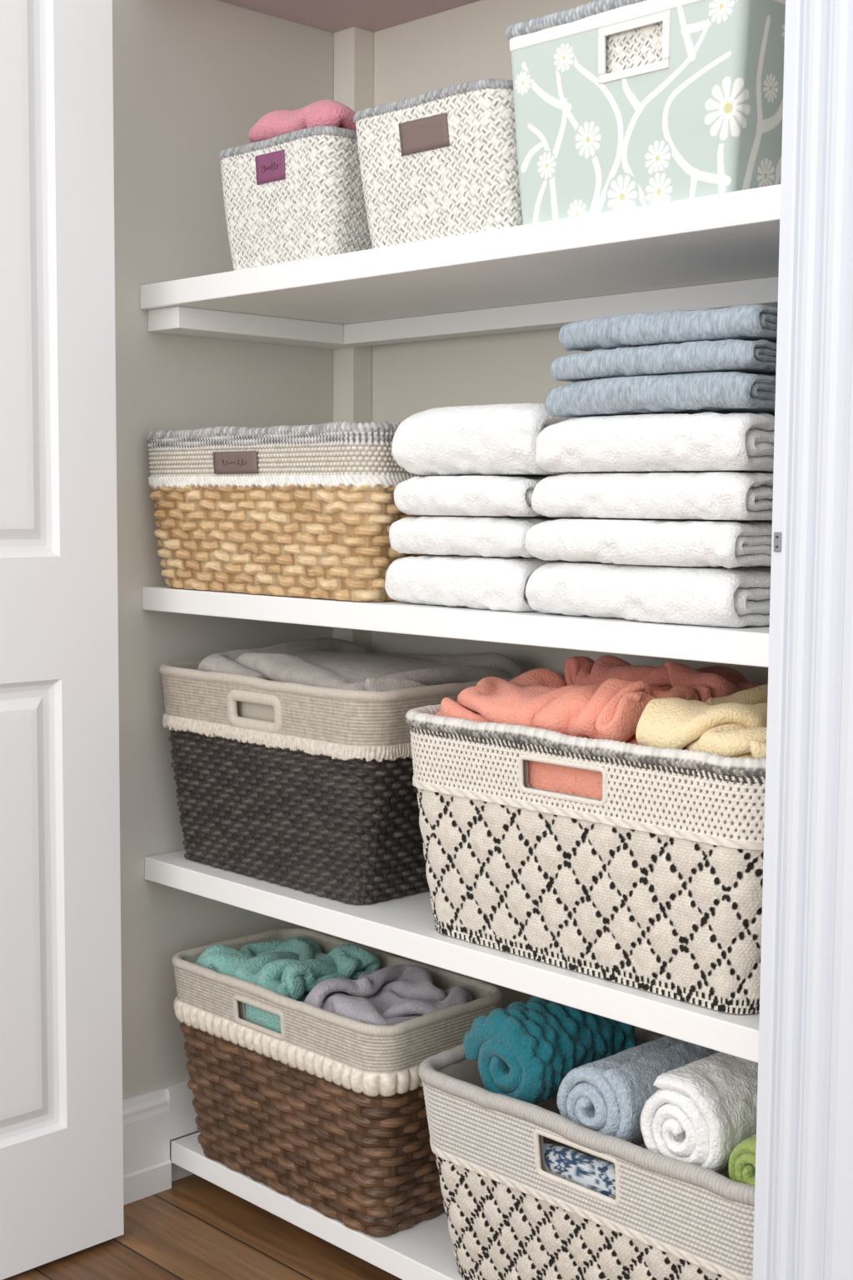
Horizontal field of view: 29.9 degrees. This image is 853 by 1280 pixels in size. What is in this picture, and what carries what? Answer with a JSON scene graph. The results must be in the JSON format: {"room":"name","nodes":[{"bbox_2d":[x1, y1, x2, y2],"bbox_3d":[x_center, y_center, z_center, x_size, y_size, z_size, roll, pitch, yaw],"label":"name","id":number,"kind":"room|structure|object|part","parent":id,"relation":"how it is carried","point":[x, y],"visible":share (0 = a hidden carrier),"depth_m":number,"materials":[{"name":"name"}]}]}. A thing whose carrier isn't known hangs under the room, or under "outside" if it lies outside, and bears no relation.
{"room":"linen closet","nodes":[
{"label":"linen closet","id":0,"kind":"room"},
{"bbox_2d":[0,0,59,557],"bbox_3d":[-0.624,-0.746,1.590,0.569,1.335,0.009,-4,7,-44],"label":"panel","id":1,"kind":"object","parent":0,"point":[30,517],"depth_m":1.79,"materials":[{"name":"paint"}]},
{"bbox_2d":[0,679,67,1148],"bbox_3d":[-0.632,0.329,1.683,0.569,0.538,0.009,-4,7,-44],"label":"panel","id":2,"kind":"object","parent":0,"point":[33,1050],"depth_m":1.85,"materials":[{"name":"paint"}]},
{"bbox_2d":[2,1174,402,1279],"bbox_3d":[-0.873,0.865,0.784,3.410,0.050,4.400,-4,7,-44],"label":"floor","id":3,"kind":"structure","parent":0,"point":[196,1228],"depth_m":1.95,"materials":[{"name":"brown wood"}]},
{"bbox_2d":[0,1128,69,1279],"bbox_3d":[-0.645,0.674,1.723,0.569,0.157,0.038,-4,7,-44],"label":"rail","id":4,"kind":"object","parent":3,"relation":"on","point":[34,1183],"visible":0.8,"depth_m":1.88,"materials":[{"name":"paint"}]},
{"bbox_2d":[53,0,124,1254],"bbox_3d":[-0.406,-0.403,1.857,0.078,2.282,0.038,-4,7,-44],"label":"stile","id":5,"kind":"object","parent":3,"relation":"on","point":[83,80],"visible":0.89,"depth_m":1.88,"materials":[{"name":"paint"}]},
{"bbox_2d":[112,0,334,1181],"bbox_3d":[-0.283,-0.426,2.133,0.440,2.300,0.060,-4,7,-44],"label":"wall","id":6,"kind":"structure","parent":0,"point":[192,79],"depth_m":2.07,"materials":[{"name":"paint"}]},
{"bbox_2d":[122,1087,171,1204],"bbox_3d":[-0.382,0.665,2.084,0.108,0.133,0.016,-4,7,-44],"label":"baseboard","id":7,"kind":"structure","parent":6,"relation":"attached to","point":[146,1117],"depth_m":2.09,"materials":[{"name":"white paint"}]},
{"bbox_2d":[165,1080,198,1139],"bbox_3d":[-0.240,0.621,2.223,0.294,0.069,0.012,-4,7,-44],"label":"baseboard","id":8,"kind":"structure","parent":6,"relation":"attached to","point":[182,1114],"depth_m":2.13,"materials":[{"name":"white paint"}]},
{"bbox_2d":[370,0,778,1036],"bbox_3d":[0.263,-0.405,1.929,0.050,2.300,1.120,-4,7,-44],"label":"wall","id":9,"kind":"structure","parent":0,"point":[468,42],"depth_m":2.10,"materials":[{"name":"paint"}]},
{"bbox_2d":[171,1132,464,1279],"bbox_3d":[0.124,0.703,1.885,0.330,0.030,0.986,-4,7,-44],"label":"closet shelf","id":10,"kind":"object","parent":9,"relation":"attached to","point":[423,1250],"visible":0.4,"depth_m":1.88,"materials":[{"name":"white paint"}]},
{"bbox_2d":[171,927,503,1236],"bbox_3d":[-0.117,0.543,2.000,0.228,0.264,0.418,-4,7,-44],"label":"woven basket","id":11,"kind":"object","parent":10,"relation":"on","point":[327,1112],"visible":0.81,"depth_m":1.88,"materials":[{"name":"wicker"}]},
{"bbox_3d":[-0.202,0.454,1.923,0.008,0.037,0.098,-4,7,-44],"label":"handle trim","id":12,"kind":"part","parent":11,"relation":"part of","materials":[{"name":"fabric"}]},
{"bbox_2d":[194,935,379,1033],"bbox_3d":[-0.174,0.435,2.041,0.189,0.092,0.225,-4,7,-44],"label":"towel","id":13,"kind":"object","parent":11,"relation":"in","point":[291,967],"visible":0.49,"depth_m":2.01,"materials":[{"name":"teal fabric"}]},
{"bbox_2d":[304,964,473,1025],"bbox_3d":[-0.041,0.443,1.908,0.180,0.076,0.150,-4,7,-44],"label":"cloth","id":14,"kind":"object","parent":11,"relation":"in","point":[395,994],"visible":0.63,"depth_m":1.90,"materials":[{"name":"grey fabric"}]},
{"bbox_2d":[418,1030,754,1279],"bbox_3d":[0.240,0.585,1.670,0.282,0.242,0.485,-4,7,-44],"label":"basket","id":15,"kind":"object","parent":10,"relation":"on","point":[511,1217],"visible":0.56,"depth_m":1.60,"materials":[{"name":"fabric"}]},
{"bbox_2d":[463,995,636,1104],"bbox_3d":[0.136,0.442,1.752,0.185,0.108,0.125,-4,7,-44],"label":"rolled towel","id":16,"kind":"object","parent":15,"relation":"in","point":[524,1052],"visible":0.87,"depth_m":1.69,"materials":[{"name":"teal fabric"}]},
{"bbox_3d":[0.148,0.518,1.571,0.012,0.053,0.112,-4,7,-44],"label":"handle trim","id":17,"kind":"part","parent":15,"relation":"part of","materials":[{"name":"fabric"}]},
{"bbox_2d":[543,1143,615,1197],"bbox_3d":[0.166,0.542,1.589,0.023,0.055,0.170,-4,7,-44],"label":"cloth","id":18,"kind":"object","parent":15,"relation":"in","point":[589,1172],"visible":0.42,"depth_m":1.59,"materials":[{"name":"fabric"}]},
{"bbox_2d":[556,1035,719,1157],"bbox_3d":[0.227,0.463,1.644,0.195,0.098,0.099,-4,7,-44],"label":"towel","id":19,"kind":"object","parent":15,"relation":"in","point":[609,1095],"visible":0.57,"depth_m":1.58,"materials":[{"name":"blue fabric"}]},
{"bbox_2d":[640,1051,758,1174],"bbox_3d":[0.300,0.457,1.561,0.194,0.104,0.097,-4,7,-44],"label":"towel","id":20,"kind":"object","parent":15,"relation":"in","point":[702,1109],"visible":0.63,"depth_m":1.50,"materials":[{"name":"white fabric"}]},
{"bbox_2d":[728,1133,756,1185],"bbox_3d":[0.350,0.476,1.499,0.173,0.055,0.061,-4,7,-44],"label":"towel","id":21,"kind":"object","parent":15,"relation":"in","point":[742,1165],"visible":0.13,"depth_m":1.45,"materials":[{"name":"green fabric"}]},
{"bbox_2d":[217,0,480,32],"bbox_3d":[0.120,-0.812,1.749,0.360,0.030,0.999,-4,7,-44],"label":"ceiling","id":22,"kind":"structure","parent":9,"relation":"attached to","point":[332,16],"depth_m":2.10,"materials":[{"name":"paint"}]},
{"bbox_2d":[332,26,373,946],"bbox_3d":[-0.103,-0.434,2.237,0.036,2.300,0.042,-4,7,-44],"label":"trim","id":23,"kind":"structure","parent":9,"relation":"attached to","point":[353,46],"depth_m":2.22,"materials":[{"name":"paint"}]},
{"bbox_2d":[145,850,759,1063],"bbox_3d":[0.112,0.320,1.847,0.360,0.030,0.999,-4,7,-44],"label":"closet shelf","id":24,"kind":"object","parent":9,"relation":"attached to","point":[404,926],"visible":0.35,"depth_m":1.69,"materials":[{"name":"white paint"}]},
{"bbox_2d":[159,652,530,904],"bbox_3d":[-0.095,0.160,2.019,0.328,0.254,0.425,-4,7,-44],"label":"woven basket","id":25,"kind":"object","parent":24,"relation":"on","point":[307,788],"visible":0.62,"depth_m":1.87,"materials":[{"name":"wicker"}]},
{"bbox_3d":[-0.203,0.085,1.899,0.013,0.049,0.105,-4,7,-44],"label":"handle trim","id":26,"kind":"part","parent":25,"relation":"part of","materials":[{"name":"fabric"}]},
{"bbox_2d":[197,637,524,691],"bbox_3d":[-0.094,0.045,2.007,0.285,0.068,0.376,-4,7,-44],"label":"folded cloth","id":27,"kind":"object","parent":25,"relation":"in","point":[332,662],"visible":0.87,"depth_m":1.94,"materials":[{"name":"grey fabric"}]},
{"bbox_2d":[405,701,766,1014],"bbox_3d":[0.243,0.200,1.652,0.331,0.243,0.488,-4,7,-44],"label":"basket","id":28,"kind":"object","parent":24,"relation":"on","point":[655,885],"visible":0.56,"depth_m":1.52,"materials":[{"name":"fabric"}]},
{"bbox_3d":[0.131,0.135,1.538,0.008,0.040,0.114,-4,7,-44],"label":"handle trim","id":29,"kind":"part","parent":28,"relation":"part of","materials":[{"name":"fabric"}]},
{"bbox_2d":[435,655,760,799],"bbox_3d":[0.189,0.086,1.698,0.286,0.136,0.271,-4,7,-44],"label":"towel","id":30,"kind":"object","parent":28,"relation":"in","point":[607,697],"visible":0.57,"depth_m":1.61,"materials":[{"name":"fabric"}]},
{"bbox_2d":[635,684,768,759],"bbox_3d":[0.343,0.090,1.545,0.279,0.083,0.159,-4,7,-44],"label":"towel","id":31,"kind":"object","parent":28,"relation":"in","point":[733,725],"visible":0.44,"depth_m":1.46,"materials":[{"name":"yellow fabric"}]},
{"bbox_2d":[142,585,769,667],"bbox_3d":[0.114,-0.030,1.816,0.360,0.030,0.999,-4,7,-44],"label":"closet shelf","id":32,"kind":"object","parent":9,"relation":"attached to","point":[749,645],"visible":0.49,"depth_m":1.61,"materials":[{"name":"white paint"}]},
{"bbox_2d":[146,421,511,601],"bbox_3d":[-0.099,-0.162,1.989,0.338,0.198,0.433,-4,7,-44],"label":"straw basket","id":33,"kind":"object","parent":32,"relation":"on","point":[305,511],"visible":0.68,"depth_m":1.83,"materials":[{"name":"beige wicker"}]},
{"bbox_2d":[385,555,592,611],"bbox_3d":[0.118,-0.067,1.760,0.276,0.052,0.204,-4,7,-44],"label":"towel","id":34,"kind":"object","parent":32,"relation":"on","point":[496,583],"visible":0.45,"depth_m":1.66,"materials":[{"name":"white fabric"}]},
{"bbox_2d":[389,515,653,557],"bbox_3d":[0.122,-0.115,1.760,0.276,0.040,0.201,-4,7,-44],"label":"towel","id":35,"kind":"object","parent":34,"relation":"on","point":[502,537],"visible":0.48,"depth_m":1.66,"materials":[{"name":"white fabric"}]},
{"bbox_2d":[394,475,547,516],"bbox_3d":[0.123,-0.157,1.751,0.277,0.042,0.196,-4,7,-44],"label":"towel","id":36,"kind":"object","parent":35,"relation":"on","point":[502,496],"visible":0.5,"depth_m":1.65,"materials":[{"name":"white fabric"}]},
{"bbox_2d":[391,403,578,476],"bbox_3d":[0.130,-0.215,1.742,0.281,0.072,0.209,-4,7,-44],"label":"towel","id":37,"kind":"object","parent":36,"relation":"on","point":[492,439],"visible":0.46,"depth_m":1.64,"materials":[{"name":"white fabric"}]},
{"bbox_2d":[525,561,771,627],"bbox_3d":[0.279,-0.051,1.589,0.278,0.052,0.255,-4,7,-44],"label":"towel","id":38,"kind":"object","parent":32,"relation":"on","point":[739,597],"visible":0.8,"depth_m":1.47,"materials":[{"name":"white fabric"}]},
{"bbox_2d":[525,518,772,568],"bbox_3d":[0.279,-0.098,1.580,0.276,0.042,0.253,-4,7,-44],"label":"towel","id":39,"kind":"object","parent":38,"relation":"on","point":[680,542],"visible":0.8,"depth_m":1.47,"materials":[{"name":"white fabric"}]},
{"bbox_2d":[531,471,773,519],"bbox_3d":[0.286,-0.141,1.575,0.276,0.042,0.255,-4,7,-44],"label":"towel","id":40,"kind":"object","parent":39,"relation":"on","point":[707,496],"visible":0.8,"depth_m":1.46,"materials":[{"name":"white fabric"}]},
{"bbox_2d":[535,411,774,473],"bbox_3d":[0.286,-0.190,1.565,0.276,0.052,0.249,-4,7,-44],"label":"towel","id":41,"kind":"object","parent":40,"relation":"on","point":[710,442],"visible":0.7,"depth_m":1.46,"materials":[{"name":"white fabric"}]},
{"bbox_2d":[545,371,775,417],"bbox_3d":[0.285,-0.234,1.558,0.261,0.033,0.242,-4,7,-44],"label":"towel","id":42,"kind":"object","parent":41,"relation":"on","point":[726,392],"visible":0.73,"depth_m":1.46,"materials":[{"name":"fabric"}]},
{"bbox_2d":[550,339,776,381],"bbox_3d":[0.286,-0.265,1.555,0.258,0.026,0.238,-4,7,-44],"label":"towel","id":43,"kind":"object","parent":42,"relation":"on","point":[757,357],"visible":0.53,"depth_m":1.45,"materials":[{"name":"fabric"}]},
{"bbox_2d":[559,304,778,351],"bbox_3d":[0.292,-0.294,1.553,0.258,0.030,0.232,-4,7,-44],"label":"towel","id":44,"kind":"object","parent":43,"relation":"on","point":[751,322],"visible":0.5,"depth_m":1.45,"materials":[{"name":"fabric"}]},
{"bbox_2d":[140,184,780,324],"bbox_3d":[0.117,-0.409,1.784,0.360,0.030,0.999,-4,7,-44],"label":"closet shelf","id":45,"kind":"object","parent":9,"relation":"attached to","point":[732,236],"visible":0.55,"depth_m":1.67,"materials":[{"name":"white paint"}]},
{"bbox_2d":[148,305,343,347],"bbox_3d":[-0.233,-0.410,2.095,0.272,0.027,0.066,-4,7,-44],"label":"cleat","id":46,"kind":"object","parent":45,"relation":"attached to","point":[173,320],"visible":1,"depth_m":2.06,"materials":[{"name":"white paint"}]},
{"bbox_2d":[218,125,372,270],"bbox_3d":[-0.110,-0.507,1.893,0.208,0.142,0.218,-4,7,-44],"label":"bin","id":47,"kind":"object","parent":45,"relation":"on","point":[298,195],"visible":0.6,"depth_m":1.80,"materials":[{"name":"white fabric"}]},
{"bbox_2d":[248,100,356,143],"bbox_3d":[-0.108,-0.583,1.885,0.175,0.082,0.183,-4,7,-44],"label":"towel","id":48,"kind":"object","parent":47,"relation":"in","point":[322,112],"visible":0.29,"depth_m":1.80,"materials":[{"name":"pink fabric"}]},
{"bbox_2d":[353,79,523,249],"bbox_3d":[0.074,-0.494,1.725,0.233,0.148,0.236,-4,7,-44],"label":"bin","id":49,"kind":"object","parent":45,"relation":"on","point":[442,162],"visible":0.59,"depth_m":1.63,"materials":[{"name":"white fabric"}]},
{"bbox_2d":[313,276,779,349],"bbox_3d":[0.205,-0.387,1.873,0.037,0.027,0.998,-4,7,-44],"label":"cleat","id":50,"kind":"object","parent":45,"relation":"attached to","point":[554,314],"visible":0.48,"depth_m":1.91,"materials":[{"name":"white paint"}]},
{"bbox_2d":[505,0,785,224],"bbox_3d":[0.273,-0.499,1.554,0.288,0.191,0.285,-4,7,-44],"label":"fabric bin","id":51,"kind":"object","parent":45,"relation":"on","point":[619,104],"visible":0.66,"depth_m":1.44,"materials":[{"name":"green fabric"}]},
{"bbox_3d":[0.162,-0.537,1.468,0.005,0.034,0.008,-4,7,-44],"label":"handle frame","id":52,"kind":"part","parent":51,"relation":"part of","materials":[{"name":"fabric"}]},
{"bbox_3d":[0.188,-0.514,1.446,0.004,0.007,0.080,-4,7,-44],"label":"handle frame","id":53,"kind":"part","parent":51,"relation":"part of","materials":[{"name":"fabric"}]},
{"bbox_3d":[0.187,-0.555,1.439,0.003,0.007,0.081,-4,7,-44],"label":"handle frame","id":54,"kind":"part","parent":51,"relation":"part of","materials":[{"name":"fabric"}]},
{"bbox_3d":[0.213,-0.532,1.416,0.005,0.034,0.009,-4,7,-44],"label":"handle frame","id":55,"kind":"part","parent":51,"relation":"part of","materials":[{"name":"fabric"}]},
{"bbox_3d":[0.950,-0.290,0.662,0.034,2.300,1.823,-4,7,-44],"label":"wall","id":56,"kind":"structure","parent":0,"visible":0},
{"bbox_2d":[752,0,852,1279],"bbox_3d":[0.327,-0.346,1.249,0.028,2.300,0.114,-4,7,-44],"label":"door frame","id":57,"kind":"structure","parent":56,"relation":"attached to","point":[803,1213],"depth_m":1.28,"materials":[{"name":"paint"}]},
{"bbox_2d":[774,531,781,551],"bbox_3d":[0.287,-0.080,1.305,0.002,0.016,0.006,-4,7,-44],"label":"strike plate","id":58,"kind":"object","parent":57,"relation":"attached to","point":[777,536],"visible":1,"depth_m":1.30,"materials":[{"name":"metal"}]}
]}

